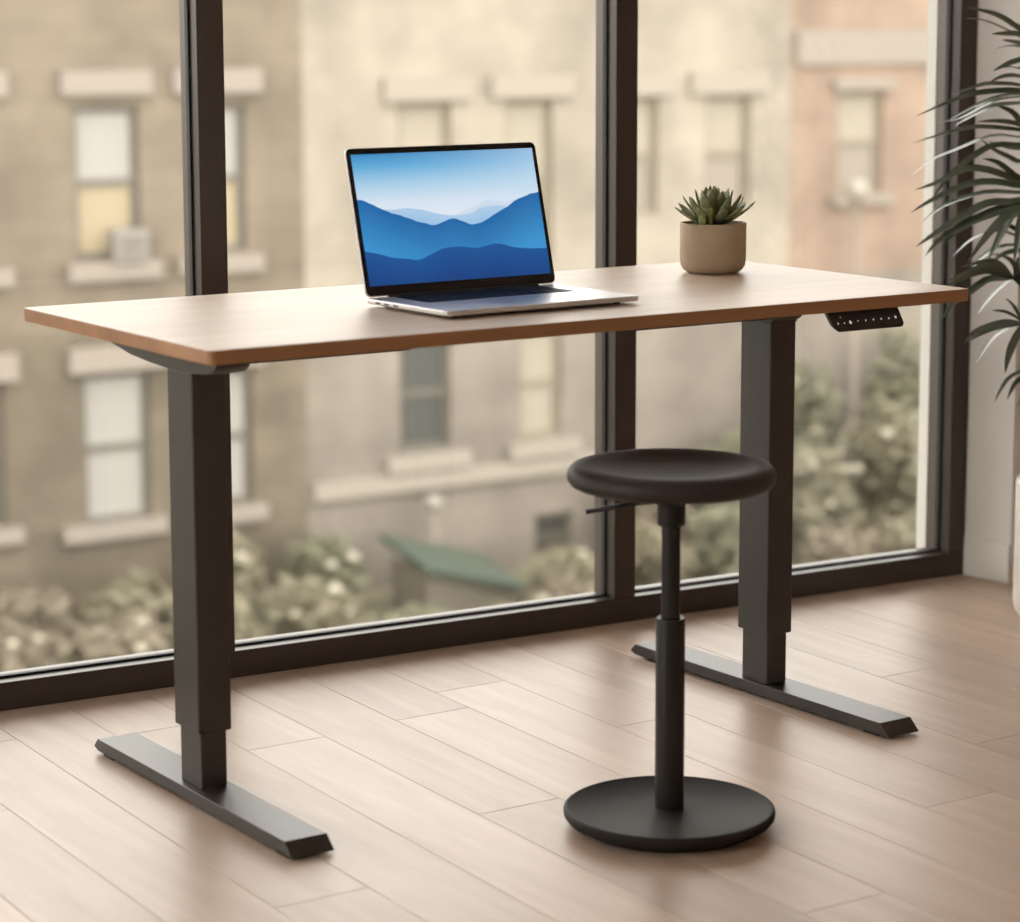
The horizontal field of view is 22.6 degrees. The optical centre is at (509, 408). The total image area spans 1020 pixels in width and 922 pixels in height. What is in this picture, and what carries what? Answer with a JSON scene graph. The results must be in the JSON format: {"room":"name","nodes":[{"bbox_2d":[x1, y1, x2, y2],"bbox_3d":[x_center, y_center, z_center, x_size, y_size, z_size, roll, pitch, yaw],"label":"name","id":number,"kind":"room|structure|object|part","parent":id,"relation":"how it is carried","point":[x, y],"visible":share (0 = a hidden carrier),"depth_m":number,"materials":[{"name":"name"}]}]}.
{"room":"home office","nodes":[
{"label":"home office","id":0,"kind":"room"},
{"bbox_2d":[0,574,1019,921],"bbox_3d":[0.101,0.908,1.902,7.555,0.012,5.866,-6,10,-33],"label":"floor","id":1,"kind":"structure","parent":0,"point":[439,782],"depth_m":3.98,"materials":[{"name":"brown wood"}]},
{"bbox_2d":[24,261,967,858],"bbox_3d":[-0.006,0.186,4.150,1.400,0.737,0.699,-6,10,-33],"label":"desk","id":2,"kind":"object","parent":1,"relation":"on","point":[199,339],"visible":0.94,"depth_m":3.89,"materials":[{"name":"brown wood"}]},
{"bbox_3d":[-0.469,0.213,3.845,0.056,0.550,0.082,-6,10,-33],"label":"leg","id":3,"kind":"part","parent":2,"relation":"part of","materials":[{"name":"grey metal"}]},
{"bbox_2d":[344,142,637,317],"bbox_3d":[-0.027,-0.284,3.980,0.367,0.243,0.286,-6,11,-35],"label":"laptop","id":4,"kind":"object","parent":2,"relation":"on","point":[454,231],"visible":1,"depth_m":4.05,"materials":[{"name":"silver metal"}]},
{"bbox_3d":[-0.092,-0.304,4.069,0.367,0.235,0.005,-6,-4,-35],"label":"lid","id":5,"kind":"part","parent":4,"relation":"part of","materials":[{"name":"blue glass"}]},
{"bbox_2d":[675,186,754,274],"bbox_3d":[0.358,-0.315,4.475,0.138,0.153,0.138,-1,9,-8],"label":"potted succulent","id":6,"kind":"object","parent":2,"relation":"on","point":[712,242],"visible":1,"depth_m":4.43,"materials":[{"name":"beige ceramic"}]},
{"bbox_2d":[680,220,745,274],"bbox_3d":[0.356,-0.282,4.476,0.116,0.088,0.116,-6,10,-33],"label":"pot","id":7,"kind":"object","parent":6,"relation":"attached to","point":[713,247],"depth_m":4.43,"materials":[{"name":"beige ceramic"}]},
{"bbox_3d":[0.448,0.119,4.448,0.056,0.550,0.082,-6,10,-33],"label":"leg","id":8,"kind":"part","parent":2,"relation":"part of","materials":[{"name":"grey metal"}]},
{"bbox_3d":[0.571,-0.144,4.108,0.157,0.034,0.021,-6,10,-33],"label":"control panel","id":9,"kind":"part","parent":2,"relation":"part of","materials":[{"name":"black plastic"}]},
{"bbox_2d":[563,448,776,852],"bbox_3d":[0.235,0.348,3.727,0.313,0.542,0.313,-6,10,-33],"label":"stool","id":10,"kind":"object","parent":1,"relation":"on","point":[668,811],"visible":1,"depth_m":3.71,"materials":[{"name":"black metal"},{"name":"foam"}]},
{"bbox_3d":[0.165,0.142,3.695,0.110,0.024,0.008,0,9,0],"label":"height lever","id":11,"kind":"part","parent":10,"relation":"part of","materials":[{"name":"black metal"}]},
{"bbox_3d":[0.234,0.098,3.688,0.304,0.035,0.304,-6,10,-33],"label":"seat","id":12,"kind":"part","parent":10,"relation":"part of","materials":[{"name":"black plastic"}]},
{"bbox_2d":[912,7,1019,615],"bbox_3d":[1.014,-0.175,4.966,0.465,1.199,0.441,6,11,36],"label":"potted palm","id":13,"kind":"object","parent":1,"relation":"on","point":[1008,209],"visible":0.99,"depth_m":4.88,"materials":[{"name":"green plant"}]},
{"bbox_2d":[1013,474,1019,615],"bbox_3d":[1.138,0.278,5.046,0.274,0.278,0.274,-6,10,-33],"label":"pot","id":14,"kind":"object","parent":13,"relation":"attached to","point":[1016,565],"depth_m":5.03,"materials":[{"name":"beige"}]},
{"bbox_2d":[965,0,1019,582],"bbox_3d":[1.240,-1.026,5.396,0.620,2.750,0.184,-6,10,-33],"label":"wall","id":15,"kind":"structure","parent":0,"point":[993,426],"depth_m":5.34,"materials":[{"name":"white paint"}]},
{"bbox_2d":[0,0,977,710],"bbox_3d":[-1.672,-0.727,3.780,6.072,2.660,0.080,-5,10,-30],"label":"window","id":16,"kind":"structure","parent":15,"relation":"in","point":[949,2],"depth_m":4.99,"materials":[{"name":"black metal"}]},
{"bbox_2d":[0,0,234,678],"bbox_3d":[-0.891,-0.822,4.227,0.862,2.610,0.075,-5,10,-30],"label":"window","id":17,"kind":"structure","parent":16,"relation":"in","point":[186,2],"depth_m":4.47,"materials":[{"name":"black metal"}]},
{"bbox_2d":[235,0,607,646],"bbox_3d":[-0.167,-0.887,4.642,0.812,2.610,0.016,-5,10,-30],"label":"window","id":18,"kind":"structure","parent":16,"relation":"in","point":[605,2],"depth_m":4.91,"materials":[{"name":"black metal"}]},
{"bbox_2d":[916,0,938,548],"bbox_3d":[0.938,-0.992,5.342,0.124,2.800,0.031,-5,10,-30],"label":"reveal","id":19,"kind":"structure","parent":15,"relation":"attached to","point":[932,33],"depth_m":5.42,"materials":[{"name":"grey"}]},
{"bbox_2d":[963,536,1009,583],"bbox_3d":[1.011,0.322,5.407,0.006,0.083,0.123,-7,11,-39],"label":"baseboard","id":20,"kind":"structure","parent":15,"relation":"attached to","point":[990,560],"depth_m":5.40,"materials":[{"name":"white paint"}]},
{"label":"outside","id":21,"kind":"structure","parent":0,"visible":0},
{"bbox_2d":[41,518,877,663],"bbox_3d":[-14.653,-5.949,78.931,180.000,0.500,138.500,-6,10,-33],"label":"ground","id":22,"kind":"structure","parent":21,"point":[380,598],"depth_m":25.42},
{"bbox_2d":[0,613,72,671],"bbox_3d":[-4.370,2.145,22.185,0.979,0.808,1.093,4,10,24],"label":"shrub","id":23,"kind":"object","parent":22,"relation":"on","point":[19,649],"visible":0.77,"depth_m":21.97,"materials":[{"name":"plant"}]},
{"bbox_2d":[0,584,78,640],"bbox_3d":[-4.423,1.942,23.327,0.998,0.724,1.001,-6,10,-33],"label":"shrub","id":24,"kind":"object","parent":22,"relation":"on","point":[34,611],"visible":0.62,"depth_m":23.17,"materials":[{"name":"plant"}]},
{"bbox_2d":[63,607,172,662],"bbox_3d":[-3.452,2.154,22.602,0.954,0.657,0.924,-6,10,-33],"label":"shrub","id":25,"kind":"object","parent":22,"relation":"on","point":[139,633],"visible":0.72,"depth_m":22.41,"materials":[{"name":"green leaves"},{"name":"pale flower petals"}]},
{"bbox_2d":[75,564,172,639],"bbox_3d":[-3.583,1.889,23.901,0.989,0.846,1.050,-6,10,-33],"label":"shrub","id":26,"kind":"object","parent":22,"relation":"on","point":[143,591],"visible":0.6,"depth_m":23.73,"materials":[{"name":"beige plant"}]},
{"bbox_2d":[0,0,308,629],"bbox_3d":[-11.442,-0.900,22.540,18.700,6.570,6.120,-6,10,-33],"label":"building","id":27,"kind":"structure","parent":22,"relation":"on","point":[91,118],"depth_m":24.14,"materials":[{"name":"beige brick"}]},
{"bbox_3d":[-4.963,-1.174,23.242,0.900,0.170,0.120,-6,10,-33],"label":"sill","id":28,"kind":"part","parent":27,"relation":"part of","materials":[{"name":"brown stone"}]},
{"bbox_3d":[-4.949,1.222,23.615,0.920,0.140,0.120,-6,10,-33],"label":"sill","id":29,"kind":"part","parent":27,"relation":"part of","materials":[{"name":"brown stone"}]},
{"bbox_3d":[-3.834,-2.468,23.962,0.550,0.615,0.015,-6,10,-33],"label":"pane","id":30,"kind":"part","parent":27,"relation":"part of","materials":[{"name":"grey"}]},
{"bbox_3d":[-3.838,-1.792,24.074,0.550,0.615,0.015,-6,10,-33],"label":"pane","id":31,"kind":"part","parent":27,"relation":"part of","materials":[{"name":"brown"}]},
{"bbox_3d":[-3.799,0.018,24.362,0.580,0.630,0.015,-6,10,-33],"label":"pane","id":32,"kind":"part","parent":27,"relation":"part of","materials":[{"name":"grey glass"}]},
{"bbox_3d":[-3.735,-1.301,24.050,0.950,0.170,0.120,-6,10,-33],"label":"sill","id":33,"kind":"part","parent":27,"relation":"part of","materials":[{"name":"brown stone"}]},
{"bbox_3d":[-3.803,0.708,24.476,0.580,0.630,0.015,-6,10,-33],"label":"pane","id":34,"kind":"part","parent":27,"relation":"part of","materials":[{"name":"grey glass"}]},
{"bbox_3d":[-3.780,1.166,24.394,1.070,0.150,0.120,-6,10,-33],"label":"sill","id":35,"kind":"part","parent":27,"relation":"part of","materials":[{"name":"brown stone"}]},
{"bbox_2d":[109,228,148,261],"bbox_3d":[-3.595,-1.540,24.055,0.340,0.300,0.158,-6,10,-33],"label":"air conditioner","id":36,"kind":"object","parent":27,"relation":"attached to","point":[126,245],"visible":1,"depth_m":23.99,"materials":[{"name":"grey metal"}]},
{"bbox_2d":[120,234,145,256],"bbox_3d":[-3.554,-1.530,23.994,0.260,0.200,0.009,-6,10,-33],"label":"grille","id":37,"kind":"object","parent":36,"relation":"attached to","point":[131,245],"depth_m":23.99,"materials":[{"name":"grey"}]},
{"bbox_3d":[-2.799,-1.397,24.667,0.900,0.170,0.120,-6,10,-33],"label":"sill","id":38,"kind":"part","parent":27,"relation":"part of","materials":[{"name":"brown stone"}]},
{"bbox_3d":[-2.881,-2.566,24.589,0.520,0.615,0.015,-6,10,-33],"label":"pane","id":39,"kind":"part","parent":27,"relation":"part of","materials":[{"name":"grey glass"}]},
{"bbox_3d":[-2.885,-1.890,24.701,0.520,0.615,0.015,-6,10,-33],"label":"pane","id":40,"kind":"part","parent":27,"relation":"part of","materials":[{"name":"brown glass"}]},
{"bbox_3d":[-2.854,-0.045,24.989,0.530,0.580,0.015,-6,10,-33],"label":"pane","id":41,"kind":"part","parent":27,"relation":"part of","materials":[{"name":"grey glass"}]},
{"bbox_3d":[-2.858,0.596,25.096,0.530,0.580,0.015,-6,10,-33],"label":"pane","id":42,"kind":"part","parent":27,"relation":"part of","materials":[{"name":"grey glass"}]},
{"bbox_3d":[-2.793,1.054,25.042,0.900,0.150,0.120,-6,10,-33],"label":"sill","id":43,"kind":"part","parent":27,"relation":"part of","materials":[{"name":"brown stone"}]},
{"bbox_2d":[165,592,263,648],"bbox_3d":[-2.701,1.987,23.193,0.942,0.746,1.008,2,9,14],"label":"shrub","id":44,"kind":"object","parent":22,"relation":"on","point":[244,629],"visible":0.2,"depth_m":22.99,"materials":[{"name":"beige plant"}]},
{"bbox_2d":[233,529,270,623],"bbox_3d":[-2.746,1.643,24.416,0.827,1.089,0.865,2,9,11],"label":"shrub","id":45,"kind":"object","parent":22,"relation":"on","point":[245,556],"visible":0.2,"depth_m":24.20,"materials":[{"name":"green plant"}]},
{"bbox_2d":[259,573,365,634],"bbox_3d":[-1.878,1.902,23.807,0.940,0.785,1.006,3,9,21],"label":"shrub","id":46,"kind":"object","parent":22,"relation":"on","point":[299,606],"visible":0.84,"depth_m":23.60,"materials":[{"name":"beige plant"}]},
{"bbox_2d":[274,527,370,599],"bbox_3d":[-1.827,1.597,25.037,0.927,0.944,0.994,-6,10,-33],"label":"shrub","id":47,"kind":"object","parent":22,"relation":"on","point":[326,561],"visible":0.63,"depth_m":24.90,"materials":[{"name":"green plant"}]},
{"bbox_2d":[365,600,451,621],"bbox_3d":[-0.911,2.076,23.355,0.914,0.534,0.843,-6,10,-33],"label":"shrub","id":48,"kind":"object","parent":22,"relation":"on","point":[413,609],"visible":0.05,"depth_m":23.41,"materials":[{"name":"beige plant"}]},
{"bbox_2d":[425,495,441,543],"bbox_3d":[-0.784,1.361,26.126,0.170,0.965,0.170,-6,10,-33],"label":"street lamp","id":49,"kind":"object","parent":22,"relation":"on","point":[433,503],"visible":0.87,"depth_m":26.04,"materials":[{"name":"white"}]},
{"bbox_3d":[-0.784,1.446,26.139,0.140,0.795,0.140,-6,10,-33],"label":"post","id":50,"kind":"part","parent":49,"relation":"part of","materials":[{"name":"brown"}]},
{"bbox_3d":[-0.785,0.969,26.066,0.170,0.170,0.170,-6,10,-33],"label":"globe","id":51,"kind":"part","parent":49,"relation":"part of","materials":[{"name":"white glass"}]},
{"bbox_2d":[379,534,527,611],"bbox_3d":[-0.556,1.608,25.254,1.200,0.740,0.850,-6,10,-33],"label":"garden shed","id":52,"kind":"object","parent":22,"relation":"on","point":[455,579],"visible":0.93,"depth_m":25.03,"materials":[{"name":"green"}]},
{"bbox_2d":[301,0,791,588],"bbox_3d":[-1.081,-1.968,29.360,6.200,6.570,6.120,-6,10,-33],"label":"building","id":53,"kind":"structure","parent":22,"relation":"on","point":[495,430],"depth_m":26.69,"materials":[{"name":"beige brick"}]},
{"bbox_3d":[-0.917,-2.722,25.889,0.520,0.650,0.015,-6,10,-33],"label":"pane","id":54,"kind":"part","parent":53,"relation":"part of","materials":[{"name":"brown glass"}]},
{"bbox_3d":[-0.920,-0.438,26.233,0.500,0.490,0.015,-6,10,-33],"label":"pane","id":55,"kind":"part","parent":53,"relation":"part of","materials":[{"name":"grey glass"}]},
{"bbox_3d":[-0.924,0.115,26.326,0.500,0.490,0.015,-6,10,-33],"label":"pane","id":56,"kind":"part","parent":53,"relation":"part of","materials":[{"name":"grey glass"}]},
{"bbox_3d":[-0.838,0.551,26.283,1.000,0.160,0.120,-6,10,-33],"label":"sill","id":57,"kind":"part","parent":53,"relation":"part of","materials":[{"name":"brown stone"}]},
{"bbox_3d":[0.149,-2.787,26.597,0.480,0.740,0.015,-6,10,-33],"label":"pane","id":58,"kind":"part","parent":53,"relation":"part of","materials":[{"name":"brown glass"}]},
{"bbox_3d":[0.275,-0.001,27.116,0.420,0.495,0.015,-6,10,-33],"label":"pane","id":59,"kind":"part","parent":53,"relation":"part of","materials":[{"name":"brown glass"}]},
{"bbox_3d":[0.279,-0.559,27.023,0.420,0.495,0.015,-6,10,-33],"label":"pane","id":60,"kind":"part","parent":53,"relation":"part of","materials":[{"name":"brown glass"}]},
{"bbox_3d":[0.368,0.427,27.077,0.900,0.160,0.120,-6,10,-33],"label":"sill","id":61,"kind":"part","parent":53,"relation":"part of","materials":[{"name":"brown stone"}]},
{"bbox_3d":[0.424,1.256,27.396,0.380,0.175,0.015,-6,10,-33],"label":"pane","id":62,"kind":"part","parent":53,"relation":"part of","materials":[{"name":"grey glass"}]},
{"bbox_3d":[0.419,1.496,27.441,0.380,0.175,0.015,-6,10,-33],"label":"pane","id":63,"kind":"part","parent":53,"relation":"part of","materials":[{"name":"grey glass"}]},
{"bbox_3d":[1.309,-2.412,27.448,0.440,0.535,0.015,-6,10,-33],"label":"pane","id":64,"kind":"part","parent":53,"relation":"part of","materials":[{"name":"beige glass"}]},
{"bbox_3d":[1.314,-3.009,27.349,0.440,0.535,0.015,-6,10,-33],"label":"pane","id":65,"kind":"part","parent":53,"relation":"part of","materials":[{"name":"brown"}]},
{"bbox_3d":[2.337,-2.518,28.125,0.510,0.535,0.015,-6,10,-33],"label":"pane","id":66,"kind":"part","parent":53,"relation":"part of","materials":[{"name":"beige glass"}]},
{"bbox_3d":[2.341,-3.115,28.025,0.510,0.535,0.015,-6,10,-33],"label":"pane","id":67,"kind":"part","parent":53,"relation":"part of","materials":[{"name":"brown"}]},
{"bbox_2d":[523,541,593,595],"bbox_3d":[0.530,1.659,25.587,0.801,0.680,0.800,1,9,8],"label":"shrub","id":68,"kind":"object","parent":22,"relation":"on","point":[550,563],"visible":0.71,"depth_m":25.38,"materials":[{"name":"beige plant"}]},
{"bbox_2d":[525,574,593,600],"bbox_3d":[0.467,1.879,24.470,0.892,0.574,0.956,-1,9,-9],"label":"shrub","id":69,"kind":"object","parent":22,"relation":"on","point":[554,589],"visible":0.15,"depth_m":24.41,"materials":[{"name":"plant"}]},
{"bbox_2d":[635,518,698,585],"bbox_3d":[1.490,1.524,25.925,0.942,0.860,0.982,-1,9,-6],"label":"shrub","id":70,"kind":"object","parent":22,"relation":"on","point":[648,545],"visible":0.44,"depth_m":25.76,"materials":[{"name":"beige plant"}]},
{"bbox_2d":[635,504,703,542],"bbox_3d":[1.556,1.170,27.244,1.061,1.151,1.083,-6,10,-33],"label":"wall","id":71,"kind":"structure","parent":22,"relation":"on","point":[649,512],"depth_m":26.98,"materials":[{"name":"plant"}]},
{"bbox_2d":[684,501,739,576],"bbox_3d":[2.316,1.369,26.427,0.974,0.898,0.924,-6,10,-33],"label":"shrub","id":72,"kind":"object","parent":22,"relation":"on","point":[718,537],"visible":0.56,"depth_m":26.23,"materials":[{"name":"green plant"}]},
{"bbox_2d":[685,428,739,553],"bbox_3d":[2.342,0.957,27.820,1.063,1.460,1.090,-6,10,-33],"label":"shrub","id":73,"kind":"object","parent":22,"relation":"on","point":[733,446],"visible":0.08,"depth_m":27.80,"materials":[{"name":"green plant"}]},
{"bbox_2d":[794,360,847,509],"bbox_3d":[3.263,0.471,28.363,0.996,2.073,1.048,1,9,9],"label":"shrub","id":74,"kind":"object","parent":22,"relation":"on","point":[825,414],"visible":0.27,"depth_m":28.08,"materials":[{"name":"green plant"}]},
{"bbox_2d":[792,425,868,560],"bbox_3d":[3.231,1.002,27.049,1.138,1.606,1.092,6,10,33],"label":"shrub","id":75,"kind":"object","parent":22,"relation":"on","point":[830,491],"visible":0.71,"depth_m":26.89,"materials":[{"name":"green plant"}]},
{"bbox_2d":[792,524,884,564],"bbox_3d":[3.389,1.521,25.903,0.990,0.758,0.981,-6,10,-33],"label":"shrub","id":76,"kind":"object","parent":22,"relation":"on","point":[831,545],"visible":0.48,"depth_m":25.79,"materials":[{"name":"plant"}]},
{"bbox_2d":[845,179,868,514],"bbox_3d":[3.870,-0.573,28.666,0.260,4.000,0.260,-6,10,-33],"label":"street lamp","id":77,"kind":"object","parent":22,"relation":"on","point":[856,190],"visible":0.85,"depth_m":28.47,"materials":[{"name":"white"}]},
{"bbox_3d":[3.870,-0.445,28.685,0.140,3.740,0.140,-6,10,-33],"label":"post","id":78,"kind":"part","parent":77,"relation":"part of","materials":[{"name":"brown"}]},
{"bbox_3d":[3.866,-2.422,28.383,0.260,0.260,0.260,-6,10,-33],"label":"globe","id":79,"kind":"part","parent":77,"relation":"part of","materials":[{"name":"white glass"}]},
{"bbox_2d":[788,0,927,515],"bbox_3d":[5.702,-2.667,33.824,10.100,6.570,6.120,-6,10,-33],"label":"building","id":80,"kind":"structure","parent":22,"relation":"on","point":[859,67],"depth_m":29.08,"materials":[{"name":"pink brick"}]},
{"bbox_3d":[3.939,-2.774,29.165,0.560,0.480,0.015,-6,10,-33],"label":"pane","id":81,"kind":"part","parent":80,"relation":"part of","materials":[{"name":"beige glass"}]},
{"bbox_3d":[3.943,-3.317,29.074,0.560,0.480,0.015,-6,10,-33],"label":"pane","id":82,"kind":"part","parent":80,"relation":"part of","materials":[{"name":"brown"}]},
{"bbox_3d":[4.024,-2.387,29.114,0.900,0.110,0.120,-6,10,-33],"label":"sill","id":83,"kind":"part","parent":80,"relation":"part of","materials":[{"name":"brown stone"}]},
{"bbox_2d":[837,392,918,554],"bbox_3d":[4.079,0.723,27.715,1.095,1.887,1.042,4,10,24],"label":"shrub","id":84,"kind":"object","parent":22,"relation":"on","point":[886,431],"visible":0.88,"depth_m":27.45,"materials":[{"name":"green plant"}]},
{"bbox_3d":[4.097,0.975,27.723,0.089,1.228,0.078,-6,10,-33],"label":"stem","id":85,"kind":"part","parent":84,"relation":"part of","materials":[{"name":"plant"}]},
{"bbox_2d":[856,323,920,527],"bbox_3d":[4.548,0.181,29.065,1.191,2.576,1.266,-6,10,-33],"label":"shrub","id":86,"kind":"object","parent":22,"relation":"on","point":[901,385],"visible":0.26,"depth_m":28.83,"materials":[{"name":"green plant"}]},
{"bbox_2d":[871,512,916,552],"bbox_3d":[4.213,1.448,26.387,1.021,0.821,1.006,-6,10,-33],"label":"shrub","id":87,"kind":"object","parent":22,"relation":"on","point":[902,536],"visible":0.22,"depth_m":26.13,"materials":[{"name":"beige plant"}]}
]}

